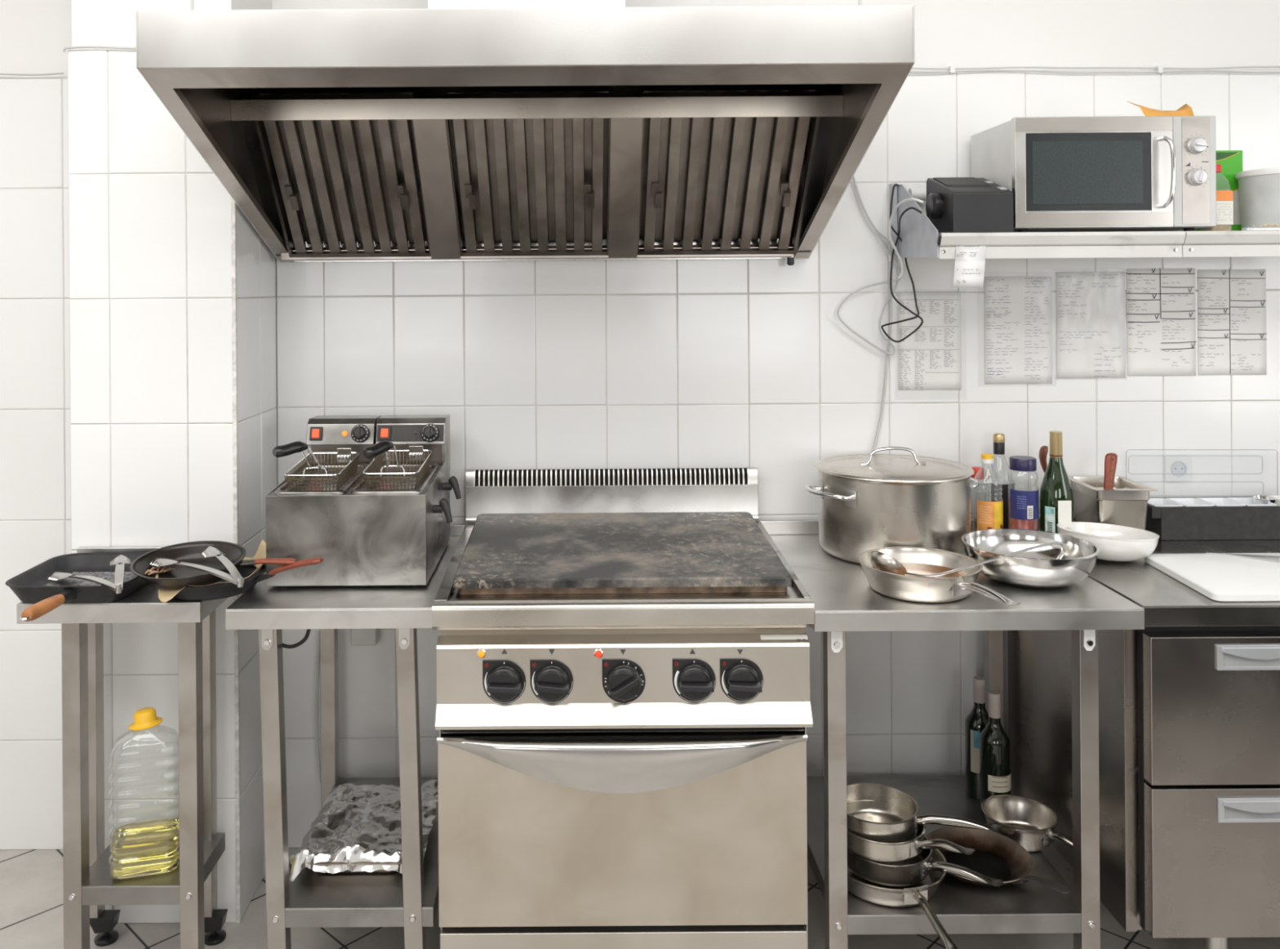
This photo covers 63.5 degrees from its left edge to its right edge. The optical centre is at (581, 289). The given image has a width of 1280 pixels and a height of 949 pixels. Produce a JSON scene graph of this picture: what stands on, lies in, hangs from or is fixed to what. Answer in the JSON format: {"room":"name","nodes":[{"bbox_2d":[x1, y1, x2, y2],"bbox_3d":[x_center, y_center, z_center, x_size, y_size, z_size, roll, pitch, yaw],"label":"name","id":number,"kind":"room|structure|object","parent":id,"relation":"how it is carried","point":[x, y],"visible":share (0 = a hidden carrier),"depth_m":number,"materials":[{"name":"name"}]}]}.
{"room":"commercial kitchen","nodes":[
{"label":"commercial kitchen","id":0,"kind":"room"},
{"bbox_2d":[67,0,276,923],"bbox_3d":[-1.057,0.062,2.716,0.413,3.000,0.350,0,0,0],"label":"wall pillar","id":1,"kind":"structure","parent":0,"point":[149,220],"depth_m":2.54,"materials":[{"name":"tile"}]},
{"bbox_2d":[62,45,136,52],"bbox_3d":[-1.078,-0.591,2.533,0.390,0.016,0.008,0,0,0],"label":"cable","id":2,"kind":"object","parent":1,"relation":"attached to","point":[76,46],"visible":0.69,"depth_m":2.53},
{"bbox_2d":[231,196,241,922],"bbox_3d":[-0.852,0.483,2.546,0.010,2.155,0.010,0,0,0],"label":"trim","id":3,"kind":"structure","parent":1,"relation":"attached to","point":[233,218],"depth_m":2.54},
{"bbox_2d":[0,0,1279,849],"bbox_3d":[0.050,0.055,2.935,6.500,3.000,0.109,0,0,0],"label":"wall","id":4,"kind":"structure","parent":0,"point":[718,362],"depth_m":2.88,"materials":[{"name":"tile"}]},
{"bbox_2d":[0,72,63,75],"bbox_3d":[-1.595,-0.599,2.872,0.308,0.009,0.005,0,0,0],"label":"cable","id":5,"kind":"object","parent":4,"relation":"attached to","point":[52,73],"visible":1,"depth_m":2.87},
{"bbox_2d":[315,631,320,782],"bbox_3d":[-0.711,1.157,2.823,0.029,0.439,0.013,0,0,-23],"label":"hanging cable","id":6,"kind":"object","parent":4,"relation":"hanging from","point":[318,644],"visible":0.92,"depth_m":2.82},
{"bbox_2d":[351,628,379,645],"bbox_3d":[-0.598,0.955,2.857,0.072,0.052,0.045,0,0,0],"label":"junction box","id":7,"kind":"object","parent":4,"relation":"attached to","point":[359,637],"visible":0.63,"depth_m":2.83,"materials":[{"name":"white plastic"}]},
{"bbox_2d":[136,0,915,265],"bbox_3d":[-0.125,-0.791,2.409,1.517,1.461,0.918,0,0,0],"label":"extractor hood","id":8,"kind":"object","parent":4,"relation":"attached to","point":[446,130],"visible":1,"depth_m":2.52,"materials":[{"name":"metal"}]},
{"bbox_2d":[836,175,902,355],"bbox_3d":[0.798,-0.067,2.858,0.181,0.499,0.006,0,0,0],"label":"cable","id":9,"kind":"object","parent":4,"relation":"hanging from","point":[853,177],"visible":1,"depth_m":2.86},
{"bbox_2d":[854,178,898,351],"bbox_3d":[0.818,-0.071,2.866,0.127,0.494,0.005,0,0,0],"label":"cable","id":10,"kind":"object","parent":4,"relation":"hanging from","point":[879,233],"visible":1,"depth_m":2.86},
{"bbox_2d":[871,260,892,450],"bbox_3d":[0.833,0.218,2.872,0.071,0.594,0.008,0,0,0],"label":"hanging cable","id":11,"kind":"object","parent":4,"relation":"hanging from","point":[891,298],"visible":0.7,"depth_m":2.87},
{"bbox_2d":[888,182,897,254],"bbox_3d":[0.869,-0.196,2.870,0.017,0.198,0.021,0,0,0],"label":"rail","id":12,"kind":"object","parent":4,"relation":"attached to","point":[895,224],"visible":0.7,"depth_m":2.86,"materials":[{"name":"grey metal"}]},
{"bbox_2d":[907,186,926,201],"bbox_3d":[0.935,-0.262,2.850,0.054,0.040,0.040,0,0,0],"label":"plug","id":13,"kind":"object","parent":4,"relation":"attached to","point":[917,193],"visible":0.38,"depth_m":2.83,"materials":[{"name":"plastic"}]},
{"bbox_2d":[896,183,938,257],"bbox_3d":[0.880,-0.183,2.712,0.004,0.212,0.333,0,0,0],"label":"shelf bracket","id":14,"kind":"object","parent":4,"relation":"attached to","point":[918,235],"visible":1,"depth_m":2.72,"materials":[{"name":"metal"}]},
{"bbox_2d":[897,292,961,390],"bbox_3d":[0.974,0.153,2.879,0.199,0.308,0.004,0,0,0],"label":"printed sheet","id":15,"kind":"object","parent":4,"relation":"attached to","point":[929,358],"visible":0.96,"depth_m":2.88,"materials":[{"name":"paper"}]},
{"bbox_2d":[984,275,1052,383],"bbox_3d":[1.216,0.110,2.879,0.218,0.319,0.004,0,0,0],"label":"sheet","id":16,"kind":"object","parent":4,"relation":"attached to","point":[1018,314],"visible":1,"depth_m":2.88,"materials":[{"name":"paper"}]},
{"bbox_2d":[906,231,1186,258],"bbox_3d":[1.180,-0.109,2.697,0.605,0.064,0.341,0,0,0],"label":"wall shelf","id":17,"kind":"object","parent":4,"relation":"attached to","point":[999,245],"visible":0.98,"depth_m":2.54,"materials":[{"name":"white metal"}]},
{"bbox_2d":[952,245,986,287],"bbox_3d":[0.956,-0.056,2.538,0.085,0.104,0.012,0,0,0],"label":"receipt","id":18,"kind":"object","parent":17,"relation":"hanging from","point":[970,260],"visible":1,"depth_m":2.54,"materials":[{"name":"white paper"}]},
{"bbox_2d":[956,245,979,282],"bbox_3d":[0.951,-0.062,2.534,0.058,0.090,0.003,0,0,0],"label":"print","id":19,"kind":"object","parent":18,"relation":"attached to","point":[967,256],"depth_m":2.54},
{"bbox_2d":[925,177,1013,232],"bbox_3d":[0.982,-0.218,2.651,0.176,0.156,0.198,0,0,0],"label":"receipt printer","id":20,"kind":"object","parent":17,"relation":"on","point":[953,204],"visible":0.94,"depth_m":2.55,"materials":[{"name":"grey plastic"}]},
{"bbox_2d":[880,183,923,342],"bbox_3d":[0.879,-0.073,2.746,0.116,0.437,0.215,0,0,0],"label":"cable","id":21,"kind":"object","parent":20,"relation":"hanging from","point":[895,184],"visible":0.97,"depth_m":2.83,"materials":[{"name":"plastic"}]},
{"bbox_2d":[888,197,924,279],"bbox_3d":[0.861,-0.132,2.741,0.051,0.208,0.206,0,0,0],"label":"cable","id":22,"kind":"object","parent":20,"relation":"hanging from","point":[899,277],"visible":1,"depth_m":2.81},
{"bbox_2d":[970,115,1216,231],"bbox_3d":[1.329,-0.286,2.692,0.501,0.288,0.332,0,0,0],"label":"microwave oven","id":23,"kind":"object","parent":17,"relation":"on","point":[1113,173],"visible":0.95,"depth_m":2.56,"materials":[{"name":"silver metal"}]},
{"bbox_2d":[1127,101,1194,115],"bbox_3d":[1.511,-0.464,2.655,0.156,0.062,0.110,0,0,0],"label":"paper","id":24,"kind":"object","parent":23,"relation":"on","point":[1184,110],"visible":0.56,"depth_m":2.67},
{"bbox_2d":[1056,271,1125,377],"bbox_3d":[1.421,0.097,2.879,0.201,0.310,0.004,0,0,0],"label":"sheet","id":25,"kind":"object","parent":4,"relation":"attached to","point":[1091,306],"visible":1,"depth_m":2.88,"materials":[{"name":"paper"}]},
{"bbox_2d":[909,65,1279,73],"bbox_3d":[1.420,-0.612,2.879,1.146,0.026,0.024,0,0,0],"label":"cables","id":26,"kind":"object","parent":4,"relation":"attached to","point":[1159,68],"visible":0.91,"depth_m":2.87,"materials":[{"name":"white plastic"}]},
{"bbox_2d":[1126,267,1196,376],"bbox_3d":[1.619,0.090,2.880,0.195,0.302,0.002,0,0,0],"label":"sheet","id":27,"kind":"object","parent":4,"relation":"attached to","point":[1161,303],"visible":1,"depth_m":2.88,"materials":[{"name":"paper"}]},
{"bbox_2d":[1163,454,1191,481],"bbox_3d":[1.664,0.499,2.877,0.074,0.074,0.017,0,0,0],"label":"wall socket","id":28,"kind":"object","parent":4,"relation":"attached to","point":[1172,464],"visible":1,"depth_m":2.87,"materials":[{"name":"grey plastic"}]},
{"bbox_2d":[1117,230,1279,257],"bbox_3d":[1.792,-0.114,2.698,0.615,0.064,0.340,0,0,0],"label":"wall shelf","id":29,"kind":"object","parent":4,"relation":"attached to","point":[1228,243],"visible":0.89,"depth_m":2.54,"materials":[{"name":"white metal"}]},
{"bbox_2d":[1201,164,1233,231],"bbox_3d":[1.642,-0.234,2.667,0.055,0.177,0.056,0,0,0],"label":"bottle","id":30,"kind":"object","parent":29,"relation":"on","point":[1224,210],"visible":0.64,"depth_m":2.64,"materials":[{"name":"paper"}]},
{"bbox_2d":[1195,150,1242,231],"bbox_3d":[1.698,-0.256,2.769,0.119,0.221,0.101,0,0,0],"label":"carton","id":31,"kind":"object","parent":29,"relation":"on","point":[1231,161],"visible":0.36,"depth_m":2.72,"materials":[{"name":"green cardboard"}]},
{"bbox_2d":[1235,167,1279,230],"bbox_3d":[1.801,-0.225,2.648,0.206,0.158,0.206,0,0,0],"label":"bucket","id":32,"kind":"object","parent":29,"relation":"on","point":[1259,189],"visible":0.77,"depth_m":2.61,"materials":[{"name":"plastic"}]},
{"bbox_2d":[1244,226,1273,227],"bbox_3d":[1.734,-0.150,2.555,0.187,0.008,0.020,0,0,0],"label":"plastic tray","id":33,"kind":"object","parent":29,"relation":"on","point":[1244,227],"visible":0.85,"depth_m":2.56,"materials":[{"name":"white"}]},
{"bbox_2d":[1252,223,1279,227],"bbox_3d":[1.701,-0.158,2.554,0.070,0.010,0.016,0,0,0],"label":"crumbs","id":34,"kind":"object","parent":33,"relation":"on","point":[1264,224],"visible":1,"depth_m":2.55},
{"bbox_2d":[1197,268,1266,375],"bbox_3d":[1.817,0.091,2.880,0.193,0.296,0.002,0,0,0],"label":"sheet","id":35,"kind":"object","parent":4,"relation":"attached to","point":[1232,303],"visible":1,"depth_m":2.88,"materials":[{"name":"paper"}]},
{"bbox_2d":[0,842,1279,948],"bbox_3d":[0.061,1.585,0.130,6.500,0.060,5.700,0,0,0],"label":"floor","id":36,"kind":"structure","parent":0,"point":[32,880],"depth_m":2.49,"materials":[{"name":"tile"}]},
{"bbox_2d":[16,545,242,948],"bbox_3d":[-1.027,1.096,2.390,0.400,0.933,0.284,0,0,0],"label":"work table","id":37,"kind":"object","parent":36,"relation":"on","point":[89,886],"visible":0.85,"depth_m":2.28,"materials":[{"name":"silver metal"}]},
{"bbox_2d":[4,551,147,621],"bbox_3d":[-1.123,0.660,2.280,0.285,0.048,0.429,0,0,0],"label":"pan","id":38,"kind":"object","parent":37,"relation":"on","point":[33,586],"visible":0.79,"depth_m":2.31,"materials":[{"name":"black metal"}]},
{"bbox_2d":[58,588,76,603],"bbox_3d":[-1.103,0.658,2.211,0.032,0.032,0.043,0,0,0],"label":"socket","id":39,"kind":"object","parent":38,"relation":"attached to","point":[65,595],"depth_m":2.21,"materials":[{"name":"black metal"}]},
{"bbox_2d":[48,554,131,593],"bbox_3d":[-1.059,0.635,2.306,0.336,0.053,0.131,0,0,39],"label":"serving tongs","id":40,"kind":"object","parent":38,"relation":"on","point":[117,585],"visible":1,"depth_m":2.25,"materials":[{"name":"metal"}]},
{"bbox_2d":[107,706,179,879],"bbox_3d":[-0.992,1.137,2.355,0.152,0.358,0.106,0,0,-14],"label":"oil bottle","id":41,"kind":"object","parent":37,"relation":"on","point":[148,847],"visible":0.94,"depth_m":2.32,"materials":[{"name":"clear plastic"}]},
{"bbox_2d":[81,831,225,905],"bbox_3d":[-0.992,1.338,2.390,0.258,0.042,0.224,0,0,0],"label":"shelf","id":42,"kind":"object","parent":37,"relation":"attached to","point":[98,886],"depth_m":2.28,"materials":[{"name":"metal"}]},
{"bbox_2d":[173,556,323,600],"bbox_3d":[-0.767,0.638,2.329,0.401,0.086,0.248,0,0,14],"label":"frying pan","id":43,"kind":"object","parent":37,"relation":"on","point":[219,591],"visible":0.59,"depth_m":2.28,"materials":[{"name":"black metal"}]},
{"bbox_2d":[155,539,266,602],"bbox_3d":[-0.839,0.630,2.337,0.244,0.082,0.252,0,0,0],"label":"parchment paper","id":44,"kind":"object","parent":43,"relation":"in","point":[164,595],"visible":0.5,"depth_m":2.29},
{"bbox_2d":[129,540,296,590],"bbox_3d":[-0.840,0.621,2.291,0.339,0.058,0.243,0,0,32],"label":"frying pan","id":45,"kind":"object","parent":43,"relation":"on","point":[190,552],"visible":0.91,"depth_m":2.34,"materials":[{"name":"black metal"}]},
{"bbox_2d":[144,565,175,575],"bbox_3d":[-0.955,0.630,2.323,0.064,0.009,0.051,0,0,-42],"label":"scraps","id":46,"kind":"object","parent":45,"relation":"in","point":[164,568],"visible":0.98,"depth_m":2.31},
{"bbox_2d":[150,546,244,586],"bbox_3d":[-0.806,0.606,2.272,0.399,0.038,0.127,0,0,40],"label":"serving tongs","id":47,"kind":"object","parent":45,"relation":"in","point":[234,576],"visible":1,"depth_m":2.22,"materials":[{"name":"metal"}]},
{"bbox_2d":[225,524,465,948],"bbox_3d":[-0.536,1.106,2.538,0.444,0.906,0.660,0,0,0],"label":"work table","id":48,"kind":"object","parent":36,"relation":"on","point":[409,900],"visible":0.53,"depth_m":2.24,"materials":[{"name":"silver metal"}]},
{"bbox_2d":[282,628,311,648],"bbox_3d":[-0.640,0.767,2.280,0.091,0.053,0.008,0,0,0],"label":"power cord","id":49,"kind":"object","parent":48,"relation":"hanging from","point":[308,632],"visible":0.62,"depth_m":2.28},
{"bbox_2d":[306,860,402,872],"bbox_3d":[-0.512,1.323,2.505,0.253,0.036,0.320,0,0,0],"label":"tray","id":50,"kind":"object","parent":48,"relation":"on","point":[401,861],"visible":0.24,"depth_m":2.35,"materials":[{"name":"metal"}]},
{"bbox_2d":[288,779,438,881],"bbox_3d":[-0.513,1.317,2.518,0.320,0.098,0.363,0,0,0],"label":"foil","id":51,"kind":"object","parent":50,"relation":"on","point":[354,823],"visible":0.74,"depth_m":2.45,"materials":[{"name":"silver"}]},
{"bbox_2d":[284,777,438,927],"bbox_3d":[-0.495,1.363,2.538,0.350,0.042,0.600,0,0,0],"label":"shelf","id":52,"kind":"object","parent":48,"relation":"attached to","point":[314,899],"depth_m":2.28,"materials":[{"name":"metal"}]},
{"bbox_2d":[265,414,461,587],"bbox_3d":[-0.513,0.510,2.570,0.411,0.345,0.440,0,0,0],"label":"fryer","id":53,"kind":"object","parent":48,"relation":"on","point":[362,535],"visible":0.91,"depth_m":2.35,"materials":[{"name":"metal"}]},
{"bbox_2d":[309,426,322,440],"bbox_3d":[-0.688,0.374,2.679,0.032,0.035,0.015,0,0,0],"label":"switch","id":54,"kind":"object","parent":53,"relation":"attached to","point":[315,433],"depth_m":2.67,"materials":[{"name":"orange"}]},
{"bbox_2d":[272,440,359,490],"bbox_3d":[-0.634,0.415,2.488,0.152,0.125,0.262,0,0,0],"label":"basket","id":55,"kind":"object","parent":53,"relation":"on","point":[344,455],"visible":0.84,"depth_m":2.43,"materials":[{"name":"silver metal"}]},
{"bbox_2d":[378,426,391,439],"bbox_3d":[-0.509,0.373,2.679,0.032,0.035,0.015,0,0,0],"label":"switch","id":56,"kind":"object","parent":53,"relation":"attached to","point":[384,432],"depth_m":2.67,"materials":[{"name":"orange"}]},
{"bbox_2d":[362,440,431,489],"bbox_3d":[-0.442,0.413,2.488,0.131,0.123,0.261,0,0,0],"label":"basket","id":57,"kind":"object","parent":53,"relation":"on","point":[415,452],"visible":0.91,"depth_m":2.43,"materials":[{"name":"silver metal"}]},
{"bbox_2d":[433,497,452,523],"bbox_3d":[-0.331,0.530,2.477,0.051,0.059,0.024,0,0,15],"label":"tap","id":58,"kind":"object","parent":53,"relation":"on","point":[443,505],"depth_m":2.47,"materials":[{"name":"black plastic"}]},
{"bbox_2d":[443,475,461,499],"bbox_3d":[-0.331,0.510,2.657,0.051,0.059,0.024,0,0,15],"label":"tap","id":59,"kind":"object","parent":53,"relation":"on","point":[453,482],"depth_m":2.65,"materials":[{"name":"black plastic"}]},
{"bbox_2d":[431,466,814,948],"bbox_3d":[0.089,1.023,2.490,0.802,1.062,0.710,0,0,0],"label":"electric range","id":60,"kind":"object","parent":36,"relation":"on","point":[624,715],"visible":1,"depth_m":2.19,"materials":[{"name":"metal"}]},
{"bbox_2d":[434,518,810,600],"bbox_3d":[0.088,0.667,2.518,0.800,0.074,0.655,0,0,0],"label":"cooktop","id":61,"kind":"object","parent":60,"relation":"in","point":[689,562],"depth_m":2.35,"materials":[{"name":"metal"}]},
{"bbox_2d":[760,518,1144,948],"bbox_3d":[0.844,1.094,2.523,0.696,0.911,0.690,0,0,0],"label":"work table","id":62,"kind":"object","parent":36,"relation":"on","point":[842,594],"visible":0.58,"depth_m":2.21,"materials":[{"name":"silver metal"}]},
{"bbox_2d":[804,470,979,564],"bbox_3d":[0.804,0.569,2.658,0.432,0.213,0.382,0,0,16],"label":"stock pot","id":63,"kind":"object","parent":62,"relation":"on","point":[856,517],"visible":0.63,"depth_m":2.50,"materials":[{"name":"metal"}]},
{"bbox_2d":[814,446,974,483],"bbox_3d":[0.803,0.434,2.658,0.393,0.059,0.393,0,0,-3],"label":"lid","id":64,"kind":"object","parent":63,"relation":"on","point":[884,468],"visible":1,"depth_m":2.62,"materials":[{"name":"metal"}]},
{"bbox_2d":[847,848,958,948],"bbox_3d":[0.707,1.310,2.265,0.265,0.055,0.409,0,0,-14],"label":"saute pan","id":65,"kind":"object","parent":62,"relation":"on","point":[918,893],"visible":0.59,"depth_m":2.23,"materials":[{"name":"metal"}]},
{"bbox_2d":[847,834,1003,886],"bbox_3d":[0.752,1.276,2.292,0.359,0.060,0.201,0,0,42],"label":"saucepan","id":66,"kind":"object","parent":65,"relation":"on","point":[914,870],"visible":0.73,"depth_m":2.26,"materials":[{"name":"metal"}]},
{"bbox_2d":[846,800,975,862],"bbox_3d":[0.722,1.222,2.301,0.197,0.065,0.321,0,0,-42],"label":"saucepan","id":67,"kind":"object","parent":66,"relation":"on","point":[866,848],"visible":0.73,"depth_m":2.26,"materials":[{"name":"metal"}]},
{"bbox_2d":[846,782,1000,842],"bbox_3d":[0.755,1.204,2.333,0.361,0.066,0.189,0,0,16],"label":"saucepan","id":68,"kind":"object","parent":67,"relation":"on","point":[892,816],"visible":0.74,"depth_m":2.32,"materials":[{"name":"metal"}]},
{"bbox_2d":[857,546,1021,604],"bbox_3d":[0.792,0.644,2.267,0.267,0.064,0.397,0,0,-28],"label":"saute pan","id":69,"kind":"object","parent":62,"relation":"on","point":[903,587],"visible":0.91,"depth_m":2.24,"materials":[{"name":"metal"}]},
{"bbox_2d":[871,562,968,577],"bbox_3d":[0.761,0.647,2.324,0.235,0.002,0.235,0,0,0],"label":"broth","id":70,"kind":"object","parent":69,"relation":"in","point":[922,568],"visible":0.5,"depth_m":2.38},
{"bbox_2d":[870,542,1065,577],"bbox_3d":[0.870,0.609,2.305,0.443,0.074,0.079,0,0,0],"label":"ladle","id":71,"kind":"object","parent":70,"relation":"in","point":[880,561],"visible":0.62,"depth_m":2.28,"materials":[{"name":"metal"}]},
{"bbox_2d":[870,551,906,574],"bbox_3d":[0.686,0.614,2.305,0.073,0.065,0.079,0,0,0],"label":"bowl","id":72,"kind":"object","parent":71,"relation":"on","point":[880,561],"depth_m":2.27,"materials":[{"name":"metal"}]},
{"bbox_2d":[806,774,1081,934],"bbox_3d":[0.822,1.358,2.523,0.545,0.042,0.630,0,0,0],"label":"shelf","id":73,"kind":"object","parent":62,"relation":"attached to","point":[961,907],"depth_m":2.26,"materials":[{"name":"metal"}]},
{"bbox_2d":[964,675,988,799],"bbox_3d":[1.055,1.182,2.729,0.074,0.306,0.075,0,0,0],"label":"wine bottle","id":74,"kind":"object","parent":62,"relation":"on","point":[975,721],"visible":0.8,"depth_m":2.71,"materials":[{"name":"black glass"}]},
{"bbox_2d":[970,466,989,494],"bbox_3d":[1.083,0.580,2.818,0.060,0.188,0.060,0,0,0],"label":"sauce bottle","id":75,"kind":"object","parent":62,"relation":"on","point":[980,474],"visible":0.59,"depth_m":2.80,"materials":[{"name":"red plastic"}]},
{"bbox_2d":[972,453,1003,530],"bbox_3d":[1.079,0.555,2.740,0.075,0.237,0.076,0,0,0],"label":"oil bottle","id":76,"kind":"object","parent":62,"relation":"on","point":[989,513],"visible":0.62,"depth_m":2.71,"materials":[{"name":"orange plastic"}]},
{"bbox_2d":[978,505,991,523],"bbox_3d":[1.060,0.591,2.709,0.030,0.044,0.003,0,0,32],"label":"print","id":77,"kind":"object","parent":76,"relation":"on","point":[984,511],"depth_m":2.71},
{"bbox_2d":[978,524,1003,529],"bbox_3d":[1.082,0.631,2.711,0.066,0.026,0.018,0,0,-4],"label":"print","id":78,"kind":"object","parent":76,"relation":"attached to","point":[981,526],"depth_m":2.71},
{"bbox_2d":[979,689,1011,813],"bbox_3d":[1.057,1.182,2.634,0.074,0.306,0.075,0,0,0],"label":"wine bottle","id":79,"kind":"object","parent":62,"relation":"on","point":[995,779],"visible":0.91,"depth_m":2.61,"materials":[{"name":"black glass"}]},
{"bbox_2d":[992,776,1008,787],"bbox_3d":[1.057,1.241,2.599,0.038,0.026,0.005,0,0,0],"label":"print","id":80,"kind":"object","parent":79,"relation":"on","point":[997,781],"depth_m":2.60},
{"bbox_2d":[926,826,1070,893],"bbox_3d":[0.947,1.306,2.359,0.316,0.058,0.239,0,0,27],"label":"frying pan","id":81,"kind":"object","parent":62,"relation":"on","point":[997,855],"visible":0.82,"depth_m":2.41,"materials":[{"name":"black metal"}]},
{"bbox_2d":[984,432,1014,528],"bbox_3d":[1.139,0.533,2.809,0.076,0.281,0.077,0,0,0],"label":"vinegar bottle","id":82,"kind":"object","parent":62,"relation":"on","point":[998,438],"visible":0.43,"depth_m":2.78,"materials":[{"name":"clear glass"}]},
{"bbox_2d":[1007,455,1039,529],"bbox_3d":[1.163,0.558,2.715,0.075,0.231,0.076,0,0,0],"label":"spice jar","id":83,"kind":"object","parent":62,"relation":"on","point":[1023,505],"visible":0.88,"depth_m":2.69,"materials":[{"name":"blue plastic"}]},
{"bbox_2d":[1017,495,1026,508],"bbox_3d":[1.145,0.553,2.682,0.022,0.032,0.002,0,0,29],"label":"print","id":84,"kind":"object","parent":83,"relation":"on","point":[1021,500],"depth_m":2.68},
{"bbox_2d":[981,794,1072,851],"bbox_3d":[1.111,1.302,2.451,0.173,0.066,0.318,0,0,-38],"label":"saucepan","id":85,"kind":"object","parent":62,"relation":"on","point":[1031,823],"visible":0.79,"depth_m":2.54,"materials":[{"name":"metal"}]},
{"bbox_2d":[961,528,1099,588],"bbox_3d":[1.040,0.632,2.397,0.294,0.085,0.294,0,0,0],"label":"mixing bowl","id":86,"kind":"object","parent":62,"relation":"on","point":[1039,567],"visible":0.93,"depth_m":2.35,"materials":[{"name":"metal"}]},
{"bbox_2d":[1007,516,1279,948],"bbox_3d":[1.814,1.085,2.513,1.287,0.914,0.711,0,0,0],"label":"drawer cabinet","id":87,"kind":"object","parent":36,"relation":"on","point":[1189,700],"depth_m":2.17,"materials":[{"name":"metal"}]},
{"bbox_2d":[1039,445,1048,473],"bbox_3d":[1.254,0.538,2.800,0.025,0.225,0.053,0,0,31],"label":"kitchen knife","id":88,"kind":"object","parent":87,"relation":"on","point":[1043,451],"visible":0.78,"depth_m":2.80,"materials":[{"name":"wood"}]},
{"bbox_2d":[1039,431,1073,533],"bbox_3d":[1.248,0.521,2.710,0.082,0.297,0.082,0,0,0],"label":"wine bottle","id":89,"kind":"object","parent":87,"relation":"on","point":[1055,486],"visible":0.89,"depth_m":2.69,"materials":[{"name":"green glass"}]},
{"bbox_2d":[1045,506,1053,513],"bbox_3d":[1.218,0.575,2.682,0.001,0.014,0.021,0,0,-43],"label":"print","id":90,"kind":"object","parent":89,"relation":"on","point":[1048,509],"depth_m":2.68},
{"bbox_2d":[1057,500,1071,527],"bbox_3d":[1.246,0.578,2.657,0.034,0.069,0.001,0,0,0],"label":"label","id":91,"kind":"object","parent":89,"relation":"attached to","point":[1064,507],"visible":0.86,"depth_m":2.66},
{"bbox_2d":[1057,521,1159,561],"bbox_3d":[1.311,0.630,2.571,0.228,0.076,0.228,0,0,-14],"label":"serving bowl","id":92,"kind":"object","parent":87,"relation":"on","point":[1120,543],"visible":0.74,"depth_m":2.50,"materials":[{"name":"white ceramic"}]},
{"bbox_2d":[1068,475,1158,529],"bbox_3d":[1.412,0.592,2.758,0.164,0.152,0.204,0,0,3],"label":"food container","id":93,"kind":"object","parent":87,"relation":"on","point":[1126,504],"visible":0.69,"depth_m":2.68,"materials":[{"name":"metal"}]},
{"bbox_2d":[1103,453,1117,488],"bbox_3d":[1.395,0.544,2.721,0.048,0.222,0.032,0,0,0],"label":"paring knife","id":94,"kind":"object","parent":93,"relation":"in","point":[1110,460],"visible":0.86,"depth_m":2.72,"materials":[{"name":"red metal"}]},
{"bbox_2d":[1038,516,1279,626],"bbox_3d":[1.823,0.670,2.528,1.262,0.083,0.680,0,0,0],"label":"countertop","id":95,"kind":"structure","parent":87,"relation":"on","point":[1166,601],"depth_m":2.28,"materials":[{"name":"metal"}]},
{"bbox_2d":[1144,552,1279,601],"bbox_3d":[1.647,0.658,2.377,0.576,0.017,0.337,0,0,0],"label":"cutting board","id":96,"kind":"object","parent":87,"relation":"on","point":[1216,576],"visible":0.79,"depth_m":2.37,"materials":[{"name":"plastic"}]},
{"bbox_2d":[1205,552,1279,561],"bbox_3d":[1.675,0.640,2.471,0.299,0.017,0.071,0,0,14],"label":"knife","id":97,"kind":"object","parent":96,"relation":"on","point":[1277,558],"visible":1,"depth_m":2.50,"materials":[{"name":"metal"}]},
{"bbox_2d":[1145,497,1279,540],"bbox_3d":[1.761,0.620,2.799,0.485,0.092,0.107,0,0,0],"label":"holder","id":98,"kind":"object","parent":87,"relation":"on","point":[1213,522],"visible":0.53,"depth_m":2.75,"materials":[{"name":"black plastic"}]},
{"bbox_2d":[1147,497,1183,506],"bbox_3d":[1.567,0.587,2.796,0.081,0.024,0.096,0,0,0],"label":"tray","id":99,"kind":"object","parent":98,"relation":"in","point":[1157,502],"visible":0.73,"depth_m":2.81,"materials":[{"name":"white plastic"}]},
{"bbox_2d":[1165,497,1214,506],"bbox_3d":[1.650,0.586,2.796,0.081,0.024,0.096,0,0,0],"label":"tray","id":100,"kind":"object","parent":98,"relation":"in","point":[1187,502],"visible":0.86,"depth_m":2.82,"materials":[{"name":"white plastic"}]},
{"bbox_2d":[1125,448,1277,496],"bbox_3d":[1.718,0.511,2.857,0.421,0.139,0.005,0,0,0],"label":"lid","id":101,"kind":"object","parent":98,"relation":"on","point":[1128,449],"visible":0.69,"depth_m":2.85,"materials":[{"name":"white"}]},
{"bbox_2d":[1196,497,1245,506],"bbox_3d":[1.733,0.586,2.796,0.081,0.024,0.096,0,0,0],"label":"tray","id":102,"kind":"object","parent":98,"relation":"in","point":[1217,501],"visible":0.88,"depth_m":2.83,"materials":[{"name":"white plastic"}]},
{"bbox_2d":[1226,497,1276,506],"bbox_3d":[1.816,0.585,2.796,0.081,0.024,0.096,0,0,0],"label":"tray","id":103,"kind":"object","parent":98,"relation":"in","point":[1249,501],"visible":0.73,"depth_m":2.83,"materials":[{"name":"white plastic"}]},
{"bbox_2d":[1252,495,1277,506],"bbox_3d":[1.858,0.586,2.805,0.057,0.041,0.057,0,0,0],"label":"sauce cup","id":104,"kind":"object","parent":98,"relation":"in","point":[1256,499],"visible":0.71,"depth_m":2.79,"materials":[{"name":"silver metal"}]},
{"bbox_2d":[1268,495,1279,506],"bbox_3d":[1.904,0.585,2.805,0.057,0.041,0.057,0,0,0],"label":"tub","id":105,"kind":"object","parent":98,"relation":"in","point":[1277,497],"visible":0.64,"depth_m":2.80,"materials":[{"name":"plastic"}]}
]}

